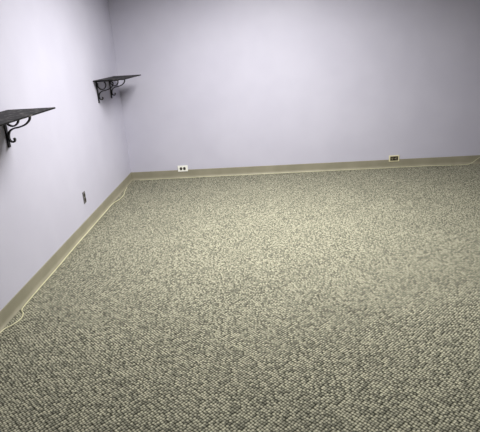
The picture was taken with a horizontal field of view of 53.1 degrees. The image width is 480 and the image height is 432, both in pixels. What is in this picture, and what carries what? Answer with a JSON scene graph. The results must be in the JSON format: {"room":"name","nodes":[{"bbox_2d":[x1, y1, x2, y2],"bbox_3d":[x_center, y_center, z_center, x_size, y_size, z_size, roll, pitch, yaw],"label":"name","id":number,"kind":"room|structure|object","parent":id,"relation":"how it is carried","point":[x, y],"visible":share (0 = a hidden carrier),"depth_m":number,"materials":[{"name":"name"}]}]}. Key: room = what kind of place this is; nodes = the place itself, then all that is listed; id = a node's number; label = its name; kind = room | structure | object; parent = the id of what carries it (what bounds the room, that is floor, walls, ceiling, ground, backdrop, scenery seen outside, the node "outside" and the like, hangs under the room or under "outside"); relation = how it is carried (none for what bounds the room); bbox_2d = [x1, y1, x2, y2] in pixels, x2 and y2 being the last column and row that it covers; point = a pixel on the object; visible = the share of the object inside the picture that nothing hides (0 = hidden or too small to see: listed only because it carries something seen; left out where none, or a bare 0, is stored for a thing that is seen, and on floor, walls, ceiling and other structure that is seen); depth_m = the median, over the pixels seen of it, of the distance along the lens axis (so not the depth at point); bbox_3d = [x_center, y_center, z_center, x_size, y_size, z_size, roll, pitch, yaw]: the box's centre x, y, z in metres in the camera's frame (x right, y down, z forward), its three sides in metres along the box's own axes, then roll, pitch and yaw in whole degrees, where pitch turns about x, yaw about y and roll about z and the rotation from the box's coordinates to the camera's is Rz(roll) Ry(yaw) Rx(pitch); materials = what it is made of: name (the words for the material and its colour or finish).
{"room":"empty room","nodes":[
{"label":"empty room","id":0,"kind":"room"},
{"bbox_2d":[0,0,130,310],"bbox_3d":[-1.550,-0.502,2.131,0.100,2.700,7.490,-3,19,2],"label":"wall","id":1,"kind":"structure","parent":0,"point":[52,52],"depth_m":3.71,"materials":[{"name":"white paint"}]},
{"bbox_2d":[0,107,54,147],"bbox_3d":[-1.321,-0.439,2.689,0.310,0.224,0.810,-3,19,2],"label":"wall shelf","id":2,"kind":"object","parent":1,"relation":"attached to","point":[7,116],"visible":1,"depth_m":2.88,"materials":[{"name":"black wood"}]},
{"bbox_2d":[0,173,132,330],"bbox_3d":[-1.421,0.720,2.561,0.014,0.100,7.290,-3,19,2],"label":"baseboard","id":3,"kind":"structure","parent":1,"relation":"attached to","point":[17,302],"depth_m":3.61,"materials":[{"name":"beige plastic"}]},
{"bbox_2d":[82,191,86,203],"bbox_3d":[-1.399,-0.168,4.320,0.009,0.105,0.055,-3,19,2],"label":"wall outlet","id":4,"kind":"object","parent":1,"relation":"attached to","point":[83,193],"visible":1,"depth_m":4.31,"materials":[{"name":"grey plastic"}]},
{"bbox_2d":[93,75,139,102],"bbox_3d":[-1.273,-1.355,5.096,0.310,0.224,0.780,-3,19,2],"label":"wall shelf","id":5,"kind":"object","parent":1,"relation":"attached to","point":[113,78],"visible":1,"depth_m":4.84,"materials":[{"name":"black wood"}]},
{"bbox_2d":[0,163,479,431],"bbox_3d":[1.449,0.683,2.488,5.953,0.100,7.490,-3,19,2],"label":"floor","id":6,"kind":"structure","parent":0,"point":[340,300],"depth_m":2.87,"materials":[{"name":"carpet"}]},
{"bbox_2d":[0,187,126,332],"bbox_3d":[-1.352,0.301,3.875,0.065,0.008,3.850,-3,19,2],"label":"cable","id":7,"kind":"object","parent":6,"relation":"on","point":[126,187],"visible":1,"depth_m":3.51,"materials":[{"name":"beige plastic"}]},
{"bbox_2d":[147,157,479,179],"bbox_3d":[1.067,-0.591,5.874,4.650,0.094,0.055,-3,19,2],"label":"cable","id":8,"kind":"object","parent":6,"relation":"on","point":[479,157],"visible":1,"depth_m":5.91,"materials":[{"name":"beige plastic"}]},
{"bbox_2d":[108,0,479,171],"bbox_3d":[1.444,-1.869,5.505,5.753,2.700,0.100,-3,19,2],"label":"wall","id":9,"kind":"structure","parent":0,"point":[220,83],"depth_m":5.57,"materials":[{"name":"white paint"}]},
{"bbox_2d":[178,165,187,171],"bbox_3d":[-0.708,-0.587,5.941,0.125,0.076,0.009,-3,19,2],"label":"wall outlet","id":10,"kind":"object","parent":9,"relation":"attached to","point":[183,168],"visible":1,"depth_m":5.94,"materials":[{"name":"white plastic"}]},
{"bbox_2d":[131,155,479,179],"bbox_3d":[1.515,-0.625,5.883,5.753,0.100,0.014,-3,19,2],"label":"baseboard","id":11,"kind":"structure","parent":9,"relation":"attached to","point":[453,160],"depth_m":5.91,"materials":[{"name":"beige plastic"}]},
{"bbox_2d":[389,155,398,161],"bbox_3d":[1.877,-0.701,5.846,0.125,0.076,0.011,-3,19,2],"label":"wall outlet","id":12,"kind":"object","parent":9,"relation":"attached to","point":[392,158],"visible":1,"depth_m":5.84,"materials":[{"name":"beige plastic"}]}
]}

